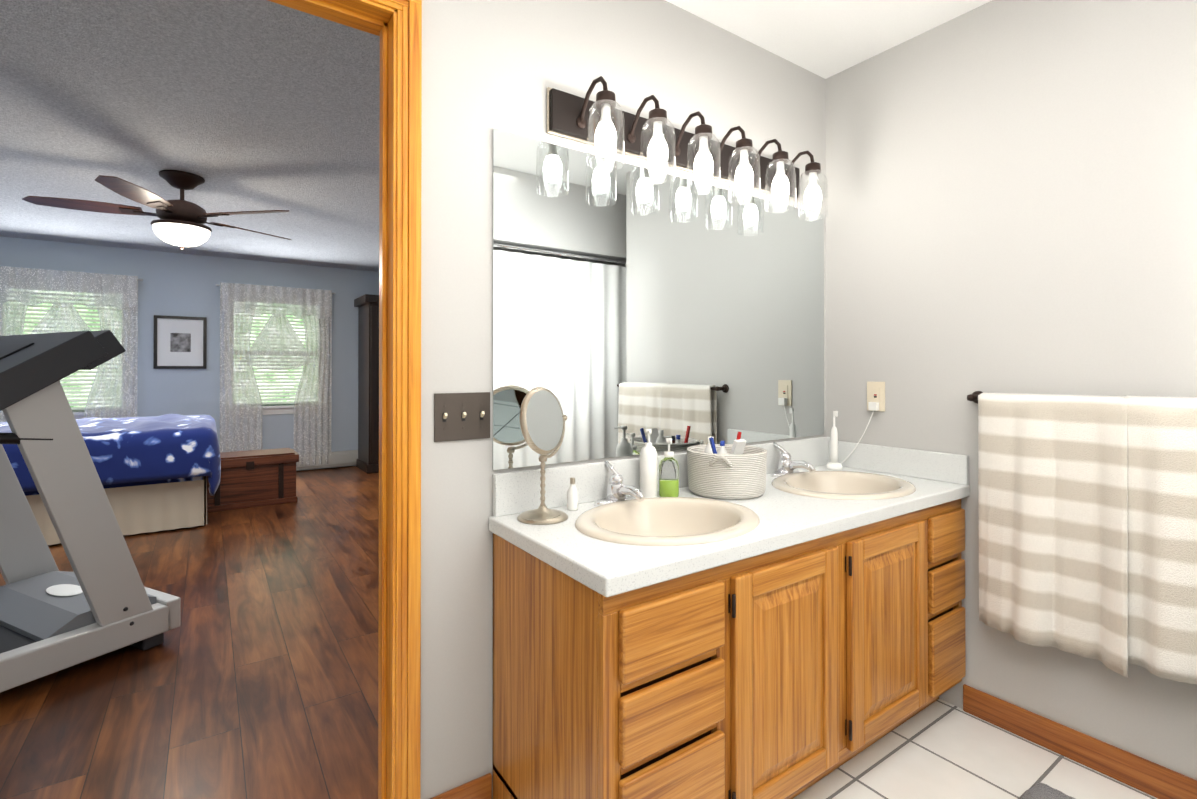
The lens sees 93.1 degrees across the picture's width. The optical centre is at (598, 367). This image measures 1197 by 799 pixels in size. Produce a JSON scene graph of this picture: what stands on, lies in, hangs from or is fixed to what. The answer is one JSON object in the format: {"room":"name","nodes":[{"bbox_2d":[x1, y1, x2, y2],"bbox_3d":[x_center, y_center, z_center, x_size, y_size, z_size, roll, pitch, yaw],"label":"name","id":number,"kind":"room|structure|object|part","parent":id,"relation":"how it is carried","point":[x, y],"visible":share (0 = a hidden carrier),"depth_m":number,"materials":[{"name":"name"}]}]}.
{"room":"bathroom","nodes":[
{"label":"bathroom","id":0,"kind":"room"},
{"bbox_2d":[0,236,378,470],"bbox_3d":[-3.999,0.001,6.469,5.800,2.440,0.140,0,0,-35],"label":"wall","id":1,"kind":"structure","parent":0,"point":[175,284],"depth_m":6.17,"materials":[{"name":"blue paint"}]},
{"bbox_2d":[23,302,100,409],"bbox_3d":[-5.250,-0.181,5.589,0.856,1.201,0.050,0,0,-35],"label":"window blinds","id":2,"kind":"object","parent":1,"relation":"attached to","point":[70,376],"visible":0.02,"depth_m":5.63,"materials":[{"name":"white plastic"}]},
{"bbox_2d":[0,266,142,421],"bbox_3d":[-5.187,0.106,5.497,1.200,2.080,0.105,0,0,-35],"label":"lace curtain","id":3,"kind":"object","parent":1,"relation":"hanging from","point":[112,299],"visible":0.6,"depth_m":5.59,"materials":[{"name":"white fabric"}]},
{"bbox_2d":[72,410,84,418],"bbox_3d":[-5.242,-0.166,5.579,1.070,1.405,0.175,0,0,-35],"label":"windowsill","id":4,"kind":"structure","parent":1,"relation":"in","point":[78,414],"depth_m":5.59,"materials":[{"name":"white"}]},
{"bbox_2d":[153,315,206,368],"bbox_3d":[-4.459,-0.266,6.051,0.455,0.560,0.025,0,0,-35],"label":"picture frame","id":5,"kind":"object","parent":1,"relation":"attached to","point":[180,342],"visible":1,"depth_m":6.05,"materials":[{"name":"black"}]},
{"bbox_2d":[216,282,334,465],"bbox_3d":[-3.689,0.111,6.531,1.200,2.080,0.105,0,0,-35],"label":"lace curtain","id":6,"kind":"object","parent":1,"relation":"hanging from","point":[277,344],"visible":0.94,"depth_m":6.48,"materials":[{"name":"white fabric"}]},
{"bbox_2d":[250,313,304,403],"bbox_3d":[-3.752,-0.176,6.623,0.856,1.201,0.050,0,0,-35],"label":"window blinds","id":7,"kind":"object","parent":1,"relation":"attached to","point":[274,392],"visible":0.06,"depth_m":6.62,"materials":[{"name":"white plastic"}]},
{"bbox_2d":[263,403,293,414],"bbox_3d":[-3.745,-0.161,6.612,1.070,1.405,0.175,0,0,-35],"label":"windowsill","id":8,"kind":"structure","parent":1,"relation":"in","point":[281,409],"depth_m":6.58,"materials":[{"name":"white"}]},
{"bbox_2d":[296,450,357,469],"bbox_3d":[-3.937,1.111,6.374,5.600,0.180,0.073,0,0,-35],"label":"baseboard heater","id":9,"kind":"object","parent":1,"relation":"attached to","point":[342,458],"depth_m":6.85,"materials":[{"name":"grey metal"}]},
{"bbox_2d":[0,0,379,271],"bbox_3d":[-2.306,-1.282,4.024,5.800,0.100,6.100,0,0,-35],"label":"ceiling","id":10,"kind":"structure","parent":0,"point":[249,105],"depth_m":2.86,"materials":[{"name":"white paint"}]},
{"bbox_2d":[22,170,291,248],"bbox_3d":[-2.736,-0.995,3.651,1.419,0.473,1.435,0,0,-35],"label":"ceiling fan","id":11,"kind":"object","parent":10,"relation":"hanging from","point":[180,222],"visible":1,"depth_m":3.53,"materials":[{"name":"brown wood"}]},
{"bbox_3d":[-2.683,-0.995,3.652,0.320,0.473,0.320,0,0,-35],"label":"motor","id":12,"kind":"part","parent":11,"relation":"part of","materials":[{"name":"brown metal"}]},
{"bbox_3d":[-2.683,-0.841,3.652,0.300,0.110,0.300,0,0,-35],"label":"lamp shade","id":13,"kind":"part","parent":11,"relation":"part of","materials":[{"name":"white glass"}]},
{"bbox_2d":[0,466,1157,798],"bbox_3d":[-1.477,1.232,2.809,5.800,0.060,9.020,0,0,-35],"label":"floor","id":14,"kind":"structure","parent":0,"point":[254,675],"depth_m":2.01,"materials":[{"name":"laminate"}]},
{"bbox_2d":[0,330,180,692],"bbox_3d":[-2.621,0.523,1.846,0.940,1.346,1.860,0,0,26],"label":"treadmill","id":15,"kind":"object","parent":14,"relation":"on","point":[100,599],"visible":1,"depth_m":2.21,"materials":[{"name":"grey paint"}]},
{"bbox_2d":[0,571,155,641],"bbox_3d":[-2.320,1.048,2.459,0.661,0.165,0.783,0,0,-35],"label":"hood","id":16,"kind":"object","parent":15,"relation":"attached to","point":[35,606],"depth_m":2.32,"materials":[{"name":"grey plastic"}]},
{"bbox_2d":[0,414,220,544],"bbox_3d":[-4.311,0.634,4.320,2.367,1.149,1.732,0,0,-35],"label":"bed","id":17,"kind":"object","parent":14,"relation":"on","point":[152,472],"visible":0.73,"depth_m":4.11,"materials":[{"name":"blue patterned fabric"},{"name":"cream fabric"}]},
{"bbox_2d":[0,414,220,495],"bbox_3d":[-4.295,0.698,4.331,2.326,0.545,1.732,0,0,-35],"label":"comforter","id":18,"kind":"object","parent":17,"relation":"on","point":[166,454],"depth_m":4.11,"materials":[{"name":"blue fabric"}]},
{"bbox_2d":[204,448,298,512],"bbox_3d":[-3.139,0.991,5.086,0.750,0.444,0.466,0,0,-35],"label":"chest","id":19,"kind":"object","parent":14,"relation":"on","point":[255,478],"visible":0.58,"depth_m":4.95,"materials":[{"name":"brown wood"}]},
{"bbox_2d":[354,294,378,473],"bbox_3d":[-2.328,0.194,7.066,1.230,2.059,0.605,0,0,-35],"label":"armoire","id":20,"kind":"object","parent":14,"relation":"on","point":[367,460],"visible":0.21,"depth_m":6.57,"materials":[{"name":"brown wood"}]},
{"bbox_2d":[493,493,969,798],"bbox_3d":[0.498,0.821,1.760,1.537,0.749,0.548,0,0,-35],"label":"bathroom vanity","id":21,"kind":"object","parent":14,"relation":"on","point":[795,628],"depth_m":1.37,"materials":[{"name":"brown wood"}]},
{"bbox_2d":[489,465,969,600],"bbox_3d":[0.495,0.476,1.755,1.550,0.140,0.556,0,0,-35],"label":"countertop","id":22,"kind":"structure","parent":21,"relation":"on","point":[614,542],"depth_m":1.55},
{"bbox_2d":[517,387,567,524],"bbox_3d":[-0.143,0.228,1.529,0.184,0.353,0.136,0,0,-35],"label":"makeup mirror","id":23,"kind":"object","parent":22,"relation":"on","point":[543,418],"visible":0.98,"depth_m":1.51,"materials":[{"name":"silver metal"}]},
{"bbox_2d":[567,477,577,510],"bbox_3d":[-0.074,0.360,1.617,0.032,0.090,0.032,0,0,-35],"label":"bottle","id":24,"kind":"object","parent":22,"relation":"on","point":[572,498],"visible":0.98,"depth_m":1.60,"materials":[{"name":"white plastic"}]},
{"bbox_2d":[594,460,644,505],"bbox_3d":[0.074,0.346,1.676,0.156,0.119,0.186,0,0,-35],"label":"faucet","id":25,"kind":"object","parent":22,"relation":"on","point":[612,479],"depth_m":1.71,"materials":[{"name":"silver metal"}]},
{"bbox_2d":[640,429,657,497],"bbox_3d":[0.158,0.300,1.777,0.056,0.212,0.060,0,0,-35],"label":"soap dispenser","id":26,"kind":"object","parent":22,"relation":"on","point":[648,471],"visible":0.94,"depth_m":1.76,"materials":[{"name":"white plastic"}]},
{"bbox_2d":[575,497,759,545],"bbox_3d":[0.186,0.474,1.512,0.524,0.162,0.430,0,0,-35],"label":"sink","id":27,"kind":"object","parent":22,"relation":"in","point":[615,521],"depth_m":1.62,"materials":[{"name":"beige ceramic"}]},
{"bbox_2d":[659,438,678,496],"bbox_3d":[0.222,0.315,1.786,0.062,0.182,0.063,0,0,-35],"label":"soap dispenser","id":28,"kind":"object","parent":22,"relation":"on","point":[668,476],"visible":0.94,"depth_m":1.76,"materials":[{"name":"green plastic"}]},
{"bbox_2d":[687,432,766,499],"bbox_3d":[0.417,0.311,1.848,0.257,0.188,0.255,0,0,-35],"label":"basket","id":29,"kind":"object","parent":22,"relation":"on","point":[736,470],"visible":1,"depth_m":1.75,"materials":[{"name":"white fabric"}]},
{"bbox_2d":[771,442,815,476],"bbox_3d":[0.732,0.348,2.130,0.156,0.119,0.186,0,0,-35],"label":"faucet","id":30,"kind":"object","parent":22,"relation":"on","point":[782,465],"depth_m":2.14,"materials":[{"name":"silver metal"}]},
{"bbox_2d":[771,471,915,499],"bbox_3d":[0.845,0.476,1.967,0.524,0.162,0.430,0,0,-35],"label":"sink","id":31,"kind":"object","parent":22,"relation":"in","point":[815,485],"depth_m":2.07,"materials":[{"name":"beige ceramic"}]},
{"bbox_2d":[827,402,878,469],"bbox_3d":[1.008,0.273,2.261,0.121,0.271,0.164,0,0,-35],"label":"toothbrush","id":32,"kind":"object","parent":22,"relation":"on","point":[833,464],"visible":0.98,"depth_m":2.27,"materials":[{"name":"white plastic"}]},
{"bbox_2d":[1018,783,1075,798],"bbox_3d":[1.243,1.179,1.157,0.560,0.028,0.770,0,0,-35],"label":"bath mat","id":33,"kind":"object","parent":14,"relation":"on","point":[1041,791],"visible":0.96,"depth_m":1.56,"materials":[{"name":"grey fabric"}]},
{"bbox_2d":[421,0,825,798],"bbox_3d":[-0.540,-0.025,1.457,5.800,2.440,0.120,0,0,-35],"label":"wall","id":34,"kind":"structure","parent":0,"point":[489,66],"depth_m":1.54,"materials":[{"name":"grey paint"}]},
{"bbox_2d":[268,0,421,798],"bbox_3d":[-0.838,0.123,1.241,0.856,2.142,0.143,0,0,-35],"label":"door frame","id":35,"kind":"structure","parent":34,"relation":"attached to","point":[408,422],"depth_m":1.41,"materials":[{"name":"brown wood"}]},
{"bbox_2d":[434,392,489,441],"bbox_3d":[-0.355,0.130,1.498,0.154,0.125,0.020,0,0,-35],"label":"switch plate","id":36,"kind":"object","parent":34,"relation":"attached to","point":[461,416],"visible":1,"depth_m":1.50,"materials":[{"name":"brown metal"}]},
{"bbox_2d":[492,129,823,469],"bbox_3d":[0.334,-0.185,1.983,1.515,0.935,0.006,0,0,-35],"label":"mirror","id":37,"kind":"object","parent":34,"relation":"attached to","point":[630,306],"visible":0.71,"depth_m":1.85,"materials":[{"name":"silver metal"}]},
{"bbox_2d":[493,437,830,516],"bbox_3d":[0.348,0.350,1.980,1.537,0.115,0.020,0,0,-35],"label":"backsplash","id":38,"kind":"structure","parent":34,"relation":"attached to","point":[515,491],"depth_m":1.70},
{"bbox_2d":[547,76,827,219],"bbox_3d":[0.385,-0.696,1.899,1.164,0.262,0.206,0,0,-35],"label":"sconce","id":39,"kind":"object","parent":34,"relation":"attached to","point":[603,124],"visible":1,"depth_m":1.79,"materials":[{"name":"glass"}]},
{"bbox_2d":[665,0,991,78],"bbox_3d":[0.927,-1.299,0.703,4.150,0.100,2.800,0,0,-35],"label":"ceiling","id":40,"kind":"structure","parent":0,"point":[825,39],"depth_m":2.05,"materials":[{"name":"white paint"}]},
{"bbox_2d":[826,0,1196,779],"bbox_3d":[1.420,-0.023,1.874,0.100,2.440,1.420,0,0,-35],"label":"wall","id":41,"kind":"structure","parent":0,"point":[1012,196],"depth_m":1.85,"materials":[{"name":"grey paint"}]},
{"bbox_2d":[867,382,884,411],"bbox_3d":[1.098,0.114,2.244,0.008,0.116,0.072,0,0,-35],"label":"outlet","id":42,"kind":"object","parent":41,"relation":"attached to","point":[875,391],"visible":0.9,"depth_m":2.24,"materials":[{"name":"beige plastic"}]},
{"bbox_2d":[829,441,968,484],"bbox_3d":[1.129,0.357,2.184,0.020,0.102,0.532,0,0,-35],"label":"backsplash","id":43,"kind":"structure","parent":41,"relation":"attached to","point":[936,466],"depth_m":2.12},
{"bbox_2d":[963,684,1196,798],"bbox_3d":[1.524,1.150,1.620,0.013,0.092,0.875,0,0,-35],"label":"baseboard","id":44,"kind":"structure","parent":41,"relation":"attached to","point":[1153,779],"depth_m":1.71,"materials":[{"name":"brown wood"}]},
{"bbox_2d":[967,391,1196,683],"bbox_3d":[1.488,0.460,1.567,0.132,0.762,0.874,0,0,-35],"label":"towel rail","id":45,"kind":"object","parent":41,"relation":"attached to","point":[1087,526],"visible":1,"depth_m":1.64,"materials":[{"name":"beige fabric"}]},
{"bbox_2d":[978,392,1127,676],"bbox_3d":[1.365,0.462,1.724,0.103,0.759,0.385,0,0,-35],"label":"towel","id":46,"kind":"object","parent":45,"relation":"hanging from","point":[1053,468],"depth_m":1.70,"materials":[{"name":"beige fabric"}]},
{"bbox_2d":[1122,396,1196,683],"bbox_3d":[1.579,0.444,1.411,0.103,0.732,0.416,0,0,-35],"label":"towel","id":47,"kind":"object","parent":45,"relation":"hanging from","point":[1159,434],"depth_m":1.50,"materials":[{"name":"beige fabric"}]},
{"label":"outside","id":48,"kind":"structure","parent":0,"visible":0},
{"bbox_2d":[23,303,99,406],"bbox_3d":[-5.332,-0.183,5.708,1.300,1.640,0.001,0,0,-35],"label":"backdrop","id":49,"kind":"structure","parent":48,"point":[78,370],"depth_m":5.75,"materials":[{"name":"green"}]},
{"bbox_2d":[250,314,304,401],"bbox_3d":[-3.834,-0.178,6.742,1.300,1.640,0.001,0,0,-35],"label":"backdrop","id":50,"kind":"structure","parent":48,"point":[277,370],"depth_m":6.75,"materials":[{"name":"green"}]}
]}

